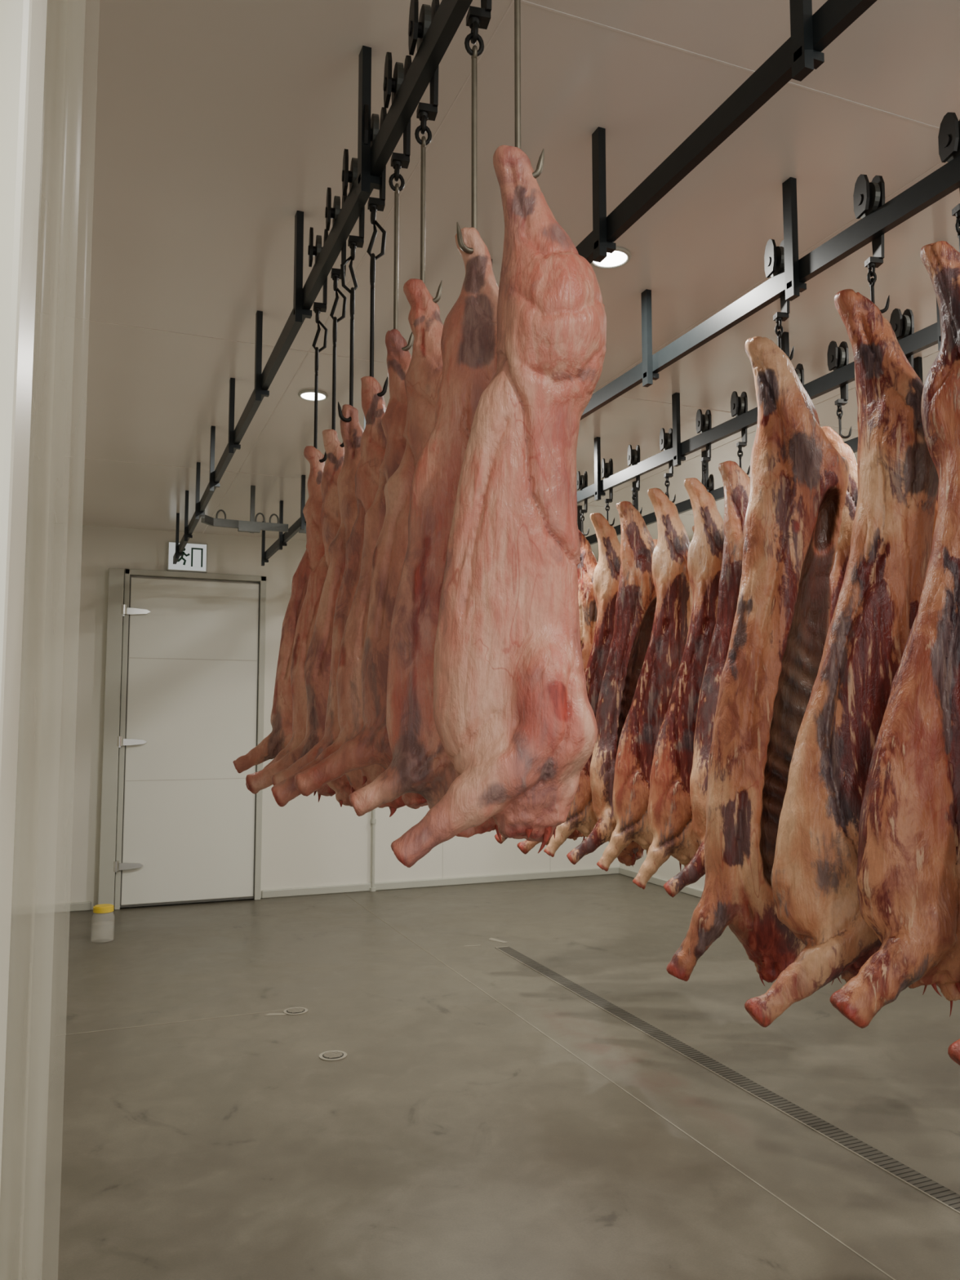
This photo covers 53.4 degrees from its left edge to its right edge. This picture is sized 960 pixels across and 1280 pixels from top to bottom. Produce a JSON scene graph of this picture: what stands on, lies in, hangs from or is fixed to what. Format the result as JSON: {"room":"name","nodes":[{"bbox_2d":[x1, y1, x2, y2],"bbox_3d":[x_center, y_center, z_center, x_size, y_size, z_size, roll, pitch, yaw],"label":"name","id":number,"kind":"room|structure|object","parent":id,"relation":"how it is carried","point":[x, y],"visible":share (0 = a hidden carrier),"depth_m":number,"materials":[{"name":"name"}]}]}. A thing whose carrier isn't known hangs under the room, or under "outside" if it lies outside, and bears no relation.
{"room":"processing plant","nodes":[
{"label":"processing plant","id":0,"kind":"room"},
{"bbox_2d":[93,903,114,913],"bbox_3d":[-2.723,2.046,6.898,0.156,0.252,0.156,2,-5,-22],"label":"lid","id":1,"kind":"object","parent":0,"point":[104,908],"visible":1,"depth_m":6.86,"materials":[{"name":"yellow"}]},
{"bbox_2d":[97,568,124,905],"bbox_3d":[-3.133,0.827,8.108,0.125,2.880,0.138,2,-5,-22],"label":"post","id":2,"kind":"object","parent":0,"point":[116,575],"depth_m":8.04,"materials":[{"name":"grey metal"}]},
{"bbox_2d":[11,520,619,909],"bbox_3d":[-1.408,0.708,8.971,6.400,3.260,0.150,2,-5,-22],"label":"wall","id":3,"kind":"structure","parent":0,"point":[307,842],"depth_m":8.19,"materials":[{"name":"white paint"}]},
{"bbox_2d":[11,901,91,915],"bbox_3d":[-3.731,2.213,7.813,1.020,0.070,0.030,2,-5,-22],"label":"baseboard","id":4,"kind":"structure","parent":3,"relation":"attached to","point":[77,906],"depth_m":7.88,"materials":[{"name":"white plastic"}]},
{"bbox_2d":[166,541,207,573],"bbox_3d":[-2.603,-0.737,8.494,0.340,0.260,0.061,2,-5,-22],"label":"exit sign","id":5,"kind":"object","parent":3,"relation":"attached to","point":[194,557],"visible":0.77,"depth_m":8.48,"materials":[{"name":"white plastic"}]},
{"bbox_2d":[120,577,258,905],"bbox_3d":[-2.525,0.865,8.383,1.100,2.790,0.058,2,-5,-22],"label":"door","id":6,"kind":"structure","parent":3,"relation":"in","point":[193,839],"depth_m":8.35,"materials":[{"name":"white metal"}]},
{"bbox_2d":[113,604,151,872],"bbox_3d":[-2.974,0.826,8.123,0.270,2.255,0.063,2,-5,-22],"label":"door hinges","id":7,"kind":"object","parent":6,"relation":"attached to","point":[117,866],"depth_m":8.11,"materials":[{"name":"silver metal"}]},
{"bbox_2d":[120,576,259,907],"bbox_3d":[-2.521,0.867,8.373,1.108,2.816,0.043,2,-5,-22],"label":"seal","id":8,"kind":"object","parent":3,"relation":"in","point":[250,897],"depth_m":8.23,"materials":[{"name":"grey rubber"}]},
{"bbox_2d":[114,568,266,910],"bbox_3d":[-2.519,0.845,8.382,1.210,2.890,0.090,2,-5,-22],"label":"door frame","id":9,"kind":"structure","parent":3,"relation":"in","point":[134,572],"depth_m":8.44,"materials":[{"name":"grey metal"}]},
{"bbox_2d":[125,657,257,781],"bbox_3d":[-2.514,0.693,8.370,1.080,1.056,0.002,2,-5,-22],"label":"door seams","id":10,"kind":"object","parent":3,"relation":"in","point":[130,657],"depth_m":8.36,"materials":[{"name":"grey"}]},
{"bbox_2d":[369,808,376,891],"bbox_3d":[-0.998,1.389,8.967,0.060,1.900,0.060,2,-5,-22],"label":"pipe","id":11,"kind":"object","parent":3,"relation":"attached to","point":[373,820],"visible":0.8,"depth_m":8.91,"materials":[{"name":"white metal"}]},
{"bbox_2d":[261,866,618,897],"bbox_3d":[-0.247,2.327,9.209,3.670,0.070,0.030,2,-5,-22],"label":"baseboard","id":12,"kind":"structure","parent":3,"relation":"attached to","point":[274,893],"depth_m":9.12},
{"bbox_2d":[442,842,443,878],"bbox_3d":[0.174,0.718,9.527,1.154,3.190,0.002,2,-5,-22],"label":"trim","id":13,"kind":"structure","parent":3,"relation":"attached to","point":[442,842],"depth_m":9.20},
{"bbox_2d":[0,873,959,1279],"bbox_3d":[0.699,1.976,3.607,6.400,0.152,11.450,2,-5,-22],"label":"floor","id":14,"kind":"structure","parent":0,"point":[452,1138],"depth_m":4.00,"materials":[{"name":"concrete"}]},
{"bbox_2d":[283,1007,307,1015],"bbox_3d":[-1.010,2.032,5.233,0.132,0.008,0.132,2,-5,-22],"label":"floor drain","id":15,"kind":"object","parent":14,"relation":"on","point":[292,1011],"visible":1,"depth_m":5.21,"materials":[{"name":"silver metal"}]},
{"bbox_2d":[319,1050,346,1061],"bbox_3d":[-0.699,1.975,4.541,0.132,0.008,0.132,2,-5,-22],"label":"floor drain","id":16,"kind":"object","parent":14,"relation":"on","point":[330,1055],"visible":1,"depth_m":4.53,"materials":[{"name":"metal"}]},
{"bbox_2d":[6,893,895,1279],"bbox_3d":[-0.905,1.907,3.679,3.173,0.001,9.770,2,-5,-22],"label":"joint","id":17,"kind":"object","parent":14,"relation":"on","point":[752,1180],"visible":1,"depth_m":4.12,"materials":[{"name":"grey concrete"}]},
{"bbox_2d":[494,946,959,1213],"bbox_3d":[1.514,1.877,3.327,0.099,0.003,7.310,2,-5,-22],"label":"drain grate","id":18,"kind":"object","parent":14,"relation":"on","point":[942,1194],"visible":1,"depth_m":4.03,"materials":[{"name":"metal"}]},
{"bbox_2d":[26,0,959,560],"bbox_3d":[0.699,-1.406,3.885,6.400,0.120,11.450,2,-5,-22],"label":"ceiling","id":19,"kind":"structure","parent":0,"point":[184,142],"depth_m":3.06,"materials":[{"name":"white paint"}]},
{"bbox_2d":[200,485,306,533],"bbox_3d":[-0.665,-0.905,7.178,2.843,0.340,0.278,2,-5,-27],"label":"rail","id":20,"kind":"object","parent":19,"relation":"attached to","point":[252,526],"visible":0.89,"depth_m":6.79,"materials":[{"name":"metal"}]},
{"bbox_2d":[297,389,328,401],"bbox_3d":[-0.857,-1.256,4.905,0.152,0.016,0.152,2,-5,-22],"label":"recessed light","id":21,"kind":"object","parent":19,"relation":"in","point":[308,394],"visible":0.9,"depth_m":4.89,"materials":[{"name":"white plastic"}]},
{"bbox_2d":[173,0,472,564],"bbox_3d":[-0.831,-1.168,3.762,0.056,0.375,9.800,2,-5,-22],"label":"rail","id":22,"kind":"object","parent":19,"relation":"hanging from","point":[372,161],"visible":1,"depth_m":2.62,"materials":[{"name":"metal"}]},
{"bbox_2d":[307,226,328,462],"bbox_3d":[-0.500,-0.908,2.944,0.068,0.743,0.094,1,-5,-14],"label":"trolley","id":23,"kind":"object","parent":22,"relation":"hanging from","point":[315,251],"visible":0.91,"depth_m":2.94,"materials":[{"name":"metal"}]},
{"bbox_2d":[232,445,324,773],"bbox_3d":[-0.546,-0.080,2.864,0.355,1.030,0.140,0,-5,-6],"label":"carcass","id":24,"kind":"object","parent":23,"relation":"hanging from","point":[281,720],"visible":0.38,"depth_m":2.83},
{"bbox_2d":[324,186,346,447],"bbox_3d":[-0.410,-0.917,2.721,0.068,0.763,0.094,1,-5,-14],"label":"trolley","id":25,"kind":"object","parent":22,"relation":"hanging from","point":[330,212],"visible":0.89,"depth_m":2.71,"materials":[{"name":"metal"}]},
{"bbox_2d":[245,429,344,801],"bbox_3d":[-0.461,-0.075,2.648,0.352,1.043,0.133,0,-5,2],"label":"carcass","id":26,"kind":"object","parent":25,"relation":"hanging from","point":[331,520],"visible":0.27,"depth_m":2.63},
{"bbox_2d":[337,148,364,422],"bbox_3d":[-0.341,-0.940,2.535,0.068,0.748,0.094,1,-5,-14],"label":"trolley","id":27,"kind":"object","parent":22,"relation":"hanging from","point":[353,242],"visible":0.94,"depth_m":2.53,"materials":[{"name":"metal"}]},
{"bbox_2d":[245,404,364,806],"bbox_3d":[-0.400,-0.099,2.452,0.373,1.047,0.132,0,-5,-6],"label":"carcass","id":28,"kind":"object","parent":27,"relation":"hanging from","point":[317,663],"visible":0.3,"depth_m":2.43},
{"bbox_2d":[364,104,387,396],"bbox_3d":[-0.261,-0.957,2.352,0.068,0.743,0.094,1,-5,-14],"label":"trolley","id":29,"kind":"object","parent":22,"relation":"hanging from","point":[375,204],"visible":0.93,"depth_m":2.34,"materials":[{"name":"metal"}]},
{"bbox_2d":[271,376,386,792],"bbox_3d":[-0.316,-0.118,2.280,0.344,1.053,0.130,0,-5,1],"label":"carcass","id":30,"kind":"object","parent":29,"relation":"hanging from","point":[373,440],"visible":0.23,"depth_m":2.26},
{"bbox_2d":[382,52,413,351],"bbox_3d":[-0.186,-0.992,2.169,0.068,0.703,0.094,1,-5,-14],"label":"trolley","id":31,"kind":"object","parent":22,"relation":"hanging from","point":[398,161],"visible":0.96,"depth_m":2.16,"materials":[{"name":"metal"}]},
{"bbox_2d":[271,328,411,817],"bbox_3d":[-0.251,-0.159,2.083,0.385,1.080,0.140,1,-5,-8],"label":"carcass","id":32,"kind":"object","parent":31,"relation":"hanging from","point":[348,677],"visible":0.32,"depth_m":2.06},
{"bbox_2d":[408,0,442,302],"bbox_3d":[-0.116,-1.022,1.994,0.068,0.673,0.094,1,-5,-14],"label":"trolley","id":33,"kind":"object","parent":22,"relation":"hanging from","point":[418,27],"visible":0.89,"depth_m":1.99,"materials":[{"name":"metal"}]},
{"bbox_2d":[294,278,443,808],"bbox_3d":[-0.173,-0.204,1.939,0.370,1.082,0.157,-1,-5,12],"label":"carcass","id":34,"kind":"object","parent":33,"relation":"hanging from","point":[371,746],"visible":0.42,"depth_m":1.89},
{"bbox_2d":[456,0,491,253],"bbox_3d":[-0.013,-1.029,1.724,0.068,0.703,0.094,1,-5,-14],"label":"trolley","id":35,"kind":"object","parent":22,"relation":"hanging from","point":[477,18],"visible":1,"depth_m":1.72,"materials":[{"name":"metal"}]},
{"bbox_2d":[348,226,501,841],"bbox_3d":[-0.055,-0.199,1.644,0.330,1.077,0.133,1,-5,-10],"label":"carcass","id":36,"kind":"object","parent":35,"relation":"hanging from","point":[420,764],"visible":0.55,"depth_m":1.61},
{"bbox_2d":[514,0,544,178],"bbox_3d":[0.064,-1.061,1.551,0.068,0.668,0.094,1,-5,-14],"label":"trolley","id":37,"kind":"object","parent":22,"relation":"hanging from","point":[538,171],"visible":0.86,"depth_m":1.53,"materials":[{"name":"metal"}]},
{"bbox_2d":[391,145,606,867],"bbox_3d":[0.035,-0.227,1.475,0.326,1.121,0.169,0,-5,0],"label":"carcass","id":38,"kind":"object","parent":37,"relation":"hanging from","point":[515,720],"visible":1,"depth_m":1.43},
{"bbox_2d":[261,0,877,565],"bbox_3d":[-0.107,-1.162,3.837,0.056,0.375,9.400,2,-5,-22],"label":"rail","id":39,"kind":"object","parent":19,"relation":"hanging from","point":[798,56],"visible":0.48,"depth_m":2.21,"materials":[{"name":"metal"}]},
{"bbox_2d":[591,246,631,268],"bbox_3d":[0.468,-1.377,3.438,0.152,0.016,0.152,2,-5,-22],"label":"recessed light","id":40,"kind":"object","parent":19,"relation":"in","point":[620,256],"visible":0.69,"depth_m":3.45,"materials":[{"name":"white plastic"}]},
{"bbox_2d":[577,356,923,545],"bbox_3d":[1.929,-1.094,4.669,0.056,0.375,9.429,2,-5,-22],"label":"rail","id":41,"kind":"object","parent":19,"relation":"hanging from","point":[684,506],"visible":0.14,"depth_m":6.12,"materials":[{"name":"metal"}]},
{"bbox_2d":[701,474,714,491],"bbox_3d":[1.423,-0.833,5.940,0.068,0.403,0.094,1,-5,-7],"label":"trolley","id":42,"kind":"object","parent":41,"relation":"hanging from","point":[711,476],"visible":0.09,"depth_m":5.92,"materials":[{"name":"metal"}]},
{"bbox_3d":[1.236,-0.795,6.403,0.068,0.403,0.094,1,-5,-7],"label":"trolley","id":43,"kind":"object","parent":41,"relation":"hanging from","visible":0},
{"bbox_2d":[653,538,657,546],"bbox_3d":[1.110,0.308,6.313,0.524,1.966,0.203,0,-5,2],"label":"beef","id":44,"kind":"object","parent":43,"relation":"hanging from","point":[655,540],"visible":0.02,"depth_m":6.36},
{"bbox_2d":[577,298,941,503],"bbox_3d":[1.224,-1.117,4.386,0.056,0.375,9.429,2,-5,-22],"label":"rail","id":45,"kind":"object","parent":19,"relation":"hanging from","point":[925,338],"visible":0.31,"depth_m":4.62,"materials":[{"name":"metal"}]},
{"bbox_2d":[576,471,589,535],"bbox_3d":[0.632,-0.838,5.871,0.068,0.403,0.094,1,-5,-7],"label":"trolley","id":46,"kind":"object","parent":45,"relation":"hanging from","point":[581,480],"visible":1,"depth_m":5.86,"materials":[{"name":"metal"}]},
{"bbox_2d":[600,457,614,525],"bbox_3d":[0.747,-0.862,5.584,0.068,0.403,0.094,1,-5,-7],"label":"trolley","id":47,"kind":"object","parent":45,"relation":"hanging from","point":[606,468],"visible":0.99,"depth_m":5.57,"materials":[{"name":"metal"}]},
{"bbox_2d":[626,444,642,514],"bbox_3d":[0.859,-0.885,5.306,0.068,0.403,0.094,1,-5,-7],"label":"trolley","id":48,"kind":"object","parent":45,"relation":"hanging from","point":[633,455],"visible":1,"depth_m":5.29,"materials":[{"name":"metal"}]},
{"bbox_2d":[659,427,675,502],"bbox_3d":[0.982,-0.910,5.001,0.068,0.403,0.094,1,-5,-7],"label":"trolley","id":49,"kind":"object","parent":45,"relation":"hanging from","point":[665,438],"visible":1,"depth_m":4.99,"materials":[{"name":"metal"}]},
{"bbox_2d":[695,408,713,489],"bbox_3d":[1.105,-0.935,4.696,0.068,0.403,0.094,1,-5,-7],"label":"trolley","id":50,"kind":"object","parent":45,"relation":"hanging from","point":[703,422],"visible":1,"depth_m":4.68,"materials":[{"name":"metal"}]},
{"bbox_2d":[632,477,724,888],"bbox_3d":[0.980,0.189,4.596,0.524,1.966,0.203,0,-5,-2],"label":"beef","id":51,"kind":"object","parent":50,"relation":"hanging from","point":[669,811],"visible":0.63,"depth_m":4.53,"materials":[{"name":"red food"}]},
{"bbox_2d":[730,391,750,475],"bbox_3d":[1.210,-0.956,4.437,0.068,0.403,0.094,1,-5,-7],"label":"trolley","id":52,"kind":"object","parent":45,"relation":"hanging from","point":[739,405],"visible":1,"depth_m":4.42,"materials":[{"name":"metal"}]},
{"bbox_2d":[662,460,750,897],"bbox_3d":[1.105,0.166,4.331,0.600,1.995,0.242,0,-5,-1],"label":"beef","id":53,"kind":"object","parent":52,"relation":"hanging from","point":[736,482],"visible":0.38,"depth_m":4.31,"materials":[{"name":"brown food"}]},
{"bbox_2d":[794,363,804,385],"bbox_3d":[1.352,-0.985,4.086,0.068,0.403,0.094,1,-5,-7],"label":"trolley","id":54,"kind":"object","parent":45,"relation":"hanging from","point":[799,370],"visible":0.03,"depth_m":4.07,"materials":[{"name":"metal"}]},
{"bbox_2d":[826,340,851,438],"bbox_3d":[1.449,-1.005,3.845,0.068,0.403,0.094,1,-5,-7],"label":"trolley","id":55,"kind":"object","parent":45,"relation":"hanging from","point":[837,357],"visible":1,"depth_m":3.83,"materials":[{"name":"metal"}]},
{"bbox_2d":[821,426,857,622],"bbox_3d":[1.323,0.127,3.757,0.524,1.966,0.203,0,-5,4],"label":"beef","id":56,"kind":"object","parent":55,"relation":"hanging from","point":[842,553],"visible":0.06,"depth_m":3.74,"materials":[{"name":"food"}]},
{"bbox_2d":[889,308,914,368],"bbox_3d":[1.572,-1.030,3.540,0.068,0.403,0.094,1,-5,-7],"label":"trolley","id":57,"kind":"object","parent":45,"relation":"hanging from","point":[903,326],"visible":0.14,"depth_m":3.52,"materials":[{"name":"metal"}]},
{"bbox_3d":[0.494,-0.810,6.213,0.068,0.403,0.094,1,-5,-7],"label":"trolley","id":58,"kind":"object","parent":45,"relation":"hanging from","visible":0},
{"bbox_2d":[494,833,550,845],"bbox_3d":[0.389,0.310,6.107,0.600,1.995,0.242,0,-5,-1],"label":"beef","id":59,"kind":"object","parent":58,"relation":"hanging from","point":[503,838],"visible":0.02,"depth_m":5.95,"materials":[{"name":"food"}]},
{"bbox_2d":[580,155,959,420],"bbox_3d":[0.515,-1.141,4.087,0.056,0.375,9.400,2,-5,-22],"label":"rail","id":60,"kind":"object","parent":19,"relation":"hanging from","point":[945,180],"visible":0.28,"depth_m":2.94,"materials":[{"name":"metal"}]},
{"bbox_2d":[764,239,794,360],"bbox_3d":[0.949,-1.072,3.027,0.068,0.403,0.094,1,-5,-7],"label":"trolley","id":61,"kind":"object","parent":60,"relation":"hanging from","point":[774,257],"visible":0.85,"depth_m":3.02,"materials":[{"name":"metal"}]},
{"bbox_2d":[853,173,889,313],"bbox_3d":[1.094,-1.102,2.667,0.068,0.403,0.094,1,-5,-7],"label":"trolley","id":62,"kind":"object","parent":60,"relation":"hanging from","point":[868,197],"visible":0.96,"depth_m":2.65,"materials":[{"name":"metal"}]},
{"bbox_2d":[937,112,959,252],"bbox_3d":[1.204,-1.124,2.394,0.068,0.403,0.094,1,-5,-7],"label":"trolley","id":63,"kind":"object","parent":60,"relation":"hanging from","point":[948,137],"visible":0.97,"depth_m":2.39,"materials":[{"name":"metal"}]},
{"bbox_2d":[830,240,959,1028],"bbox_3d":[1.092,-0.051,2.300,0.574,1.884,0.232,0,-5,2],"label":"beef","id":64,"kind":"object","parent":63,"relation":"hanging from","point":[908,872],"visible":1,"depth_m":2.22,"materials":[{"name":"brown food"}]},
{"bbox_2d":[516,529,597,853],"bbox_3d":[0.500,0.287,5.766,0.551,1.970,0.248,0,-5,5],"label":"beef","id":65,"kind":"object","parent":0,"point":[585,568],"visible":0.14,"depth_m":5.72,"materials":[{"name":"food"}]},
{"bbox_2d":[543,512,621,857],"bbox_3d":[0.622,0.241,5.485,0.524,1.966,0.203,0,-5,-2],"label":"beef","id":66,"kind":"object","parent":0,"point":[581,816],"visible":0.37,"depth_m":5.45,"materials":[{"name":"food"}]},
{"bbox_2d":[566,501,657,867],"bbox_3d":[0.755,0.225,5.198,0.600,1.995,0.242,0,-5,-3],"label":"beef","id":67,"kind":"object","parent":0,"point":[636,599],"visible":0.58,"depth_m":5.16,"materials":[{"name":"red food"}]},
{"bbox_2d":[596,488,693,871],"bbox_3d":[0.857,0.189,4.920,0.524,1.966,0.203,-1,-5,6],"label":"beef","id":68,"kind":"object","parent":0,"point":[648,709],"visible":0.73,"depth_m":4.86,"materials":[{"name":"red food"}]},
{"bbox_2d":[619,539,705,890],"bbox_3d":[3.627,0.368,4.839,0.150,3.260,11.300,2,-5,-22],"label":"wall","id":69,"kind":"structure","parent":0,"point":[670,868],"depth_m":9.07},
{"bbox_2d":[31,0,941,532],"bbox_3d":[0.074,-1.218,5.429,6.100,0.002,7.800,2,-5,-22],"label":"trim","id":70,"kind":"structure","parent":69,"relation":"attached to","point":[513,1],"depth_m":2.89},
{"bbox_2d":[618,866,702,897],"bbox_3d":[2.896,2.087,6.279,0.030,0.070,7.770,2,-5,-22],"label":"baseboard","id":71,"kind":"structure","parent":69,"relation":"attached to","point":[688,890],"depth_m":9.16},
{"bbox_2d":[666,336,849,986],"bbox_3d":[0.853,0.053,2.940,0.587,2.014,0.211,0,-5,2],"label":"beef","id":72,"kind":"object","parent":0,"point":[799,481],"visible":0.77,"depth_m":2.89,"materials":[{"name":"beige food"}]},
{"bbox_2d":[744,288,938,1027],"bbox_3d":[0.962,0.013,2.568,0.551,1.970,0.248,-1,-5,7],"label":"beef","id":73,"kind":"object","parent":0,"point":[813,878],"visible":0.66,"depth_m":2.51,"materials":[{"name":"food"}]},
{"bbox_2d":[930,488,938,553],"bbox_3d":[1.468,0.105,3.426,0.600,1.995,0.242,0,-5,-5],"label":"beef","id":74,"kind":"object","parent":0,"point":[936,503],"visible":0.02,"depth_m":3.38,"materials":[{"name":"brown food"}]},
{"bbox_3d":[-0.923,0.021,0.621,1.050,3.260,0.160,2,-5,-22],"label":"wall","id":75,"kind":"structure","parent":0,"visible":0},
{"bbox_2d":[0,0,47,1189],"bbox_3d":[-0.830,0.023,0.636,0.934,3.259,0.200,2,-5,-22],"label":"door frame","id":76,"kind":"structure","parent":75,"relation":"attached to","point":[23,23],"depth_m":0.78,"materials":[{"name":"white metal"}]},
{"bbox_3d":[1.320,-1.148,2.107,0.068,0.403,0.094,1,-5,-7],"label":"trolley","id":77,"kind":"object","parent":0,"visible":0},
{"bbox_2d":[947,1038,959,1065],"bbox_3d":[1.209,-0.065,2.005,0.574,1.884,0.232,0,-5,-2],"label":"beef","id":78,"kind":"object","parent":77,"relation":"hanging from","point":[953,1050],"visible":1,"depth_m":1.88,"materials":[{"name":"red food"}]}
]}

